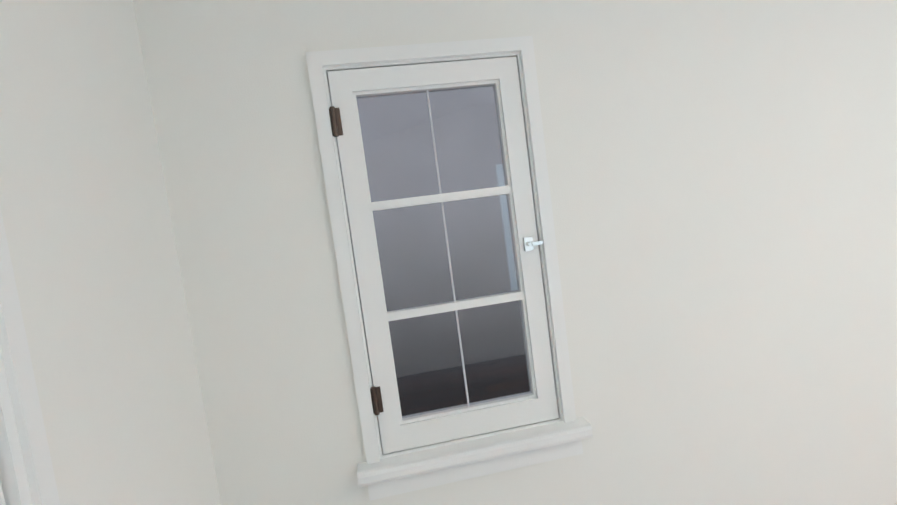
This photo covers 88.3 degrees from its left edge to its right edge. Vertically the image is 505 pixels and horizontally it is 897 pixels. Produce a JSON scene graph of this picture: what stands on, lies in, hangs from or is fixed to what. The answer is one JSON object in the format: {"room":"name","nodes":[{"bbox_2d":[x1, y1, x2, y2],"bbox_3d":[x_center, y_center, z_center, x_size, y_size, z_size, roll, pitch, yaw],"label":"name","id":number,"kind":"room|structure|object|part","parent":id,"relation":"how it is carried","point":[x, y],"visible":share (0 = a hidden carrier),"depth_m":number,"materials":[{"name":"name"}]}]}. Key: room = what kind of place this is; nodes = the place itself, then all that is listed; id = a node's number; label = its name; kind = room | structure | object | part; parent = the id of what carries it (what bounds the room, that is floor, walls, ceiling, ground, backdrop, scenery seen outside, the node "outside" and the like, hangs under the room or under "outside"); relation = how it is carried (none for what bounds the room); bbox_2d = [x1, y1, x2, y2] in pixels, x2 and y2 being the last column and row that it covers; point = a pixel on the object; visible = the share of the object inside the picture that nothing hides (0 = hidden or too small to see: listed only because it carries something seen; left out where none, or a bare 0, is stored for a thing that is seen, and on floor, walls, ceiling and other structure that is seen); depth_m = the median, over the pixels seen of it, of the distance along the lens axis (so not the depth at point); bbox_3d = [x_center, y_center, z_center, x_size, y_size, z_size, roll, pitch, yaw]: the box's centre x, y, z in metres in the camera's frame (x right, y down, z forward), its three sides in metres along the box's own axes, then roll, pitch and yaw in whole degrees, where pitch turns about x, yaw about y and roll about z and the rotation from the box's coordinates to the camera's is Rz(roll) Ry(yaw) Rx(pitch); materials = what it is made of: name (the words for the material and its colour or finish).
{"room":"empty room","nodes":[
{"label":"empty room","id":0,"kind":"room"},
{"bbox_2d":[0,0,220,504],"bbox_3d":[-0.333,0.127,-0.953,0.150,3.250,4.200,-8,4,-9],"label":"wall","id":1,"kind":"structure","parent":0,"point":[85,211],"depth_m":0.70,"materials":[{"name":"paint"}]},
{"bbox_2d":[0,480,5,504],"bbox_3d":[-0.363,0.659,0.230,0.094,2.011,0.593,-8,4,-9],"label":"door","id":2,"kind":"structure","parent":1,"relation":"in","point":[2,500],"depth_m":0.49,"materials":[{"name":"white wood"}]},
{"bbox_2d":[0,208,59,504],"bbox_3d":[-0.435,0.653,0.218,0.159,2.068,0.683,-8,4,-9],"label":"door frame","id":3,"kind":"structure","parent":1,"relation":"attached to","point":[27,476],"depth_m":0.51,"materials":[{"name":"white wood"}]},
{"bbox_2d":[133,0,896,504],"bbox_3d":[1.934,-0.347,1.447,5.150,3.250,0.150,-8,4,-9],"label":"wall","id":4,"kind":"structure","parent":0,"point":[723,184],"depth_m":1.15,"materials":[{"name":"paint"}]},
{"bbox_2d":[306,36,575,463],"bbox_3d":[-0.009,-0.012,1.141,0.510,0.922,0.163,-8,4,-9],"label":"window","id":5,"kind":"structure","parent":4,"relation":"in","point":[320,64],"depth_m":1.08,"materials":[{"name":"white wood"}]},
{"bbox_3d":[-0.207,0.026,1.037,0.026,0.698,0.010,-8,4,-9],"label":"small window hinges","id":6,"kind":"part","parent":5,"relation":"part of","materials":[{"name":"black metal"}]},
{"bbox_3d":[0.001,0.005,1.093,0.432,0.874,0.035,-8,4,-9],"label":"small window sash","id":7,"kind":"part","parent":5,"relation":"part of","materials":[{"name":"white wood"}]},
{"bbox_3d":[-0.001,-0.001,1.097,0.338,0.768,0.003,-8,4,-9],"label":"glass","id":8,"kind":"part","parent":5,"relation":"part of","materials":[{"name":"clear glass"}]},
{"bbox_3d":[0.000,-0.001,1.092,0.324,0.275,0.027,-8,4,-9],"label":"small window muntins","id":9,"kind":"part","parent":5,"relation":"part of","materials":[{"name":"white wood"}]},
{"bbox_2d":[426,90,469,406],"bbox_3d":[0.000,-0.001,1.093,0.004,0.768,0.004,-8,4,-9],"label":"lead","id":10,"kind":"object","parent":5,"relation":"attached to","point":[445,229],"visible":1,"depth_m":1.09,"materials":[{"name":"grey"}]},
{"bbox_2d":[523,237,542,250],"bbox_3d":[0.201,-0.021,1.095,0.040,0.032,0.021,-8,4,-9],"label":"handle","id":11,"kind":"object","parent":5,"relation":"attached to","point":[529,243],"depth_m":1.10,"materials":[{"name":"white metal"}]},
{"bbox_2d":[357,417,592,500],"bbox_3d":[0.071,0.490,1.086,0.554,0.084,0.048,-8,4,-9],"label":"window sill","id":12,"kind":"structure","parent":4,"relation":"attached to","point":[420,470],"depth_m":1.08,"materials":[{"name":"white wood"}]},
{"label":"outside","id":13,"kind":"structure","parent":0,"visible":0},
{"bbox_2d":[357,87,529,415],"bbox_3d":[-0.017,-0.001,1.203,0.438,0.880,0.001,-8,4,-9],"label":"window glass","id":14,"kind":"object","parent":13,"point":[440,273],"depth_m":1.20,"materials":[{"name":"clear glass"}]}
]}

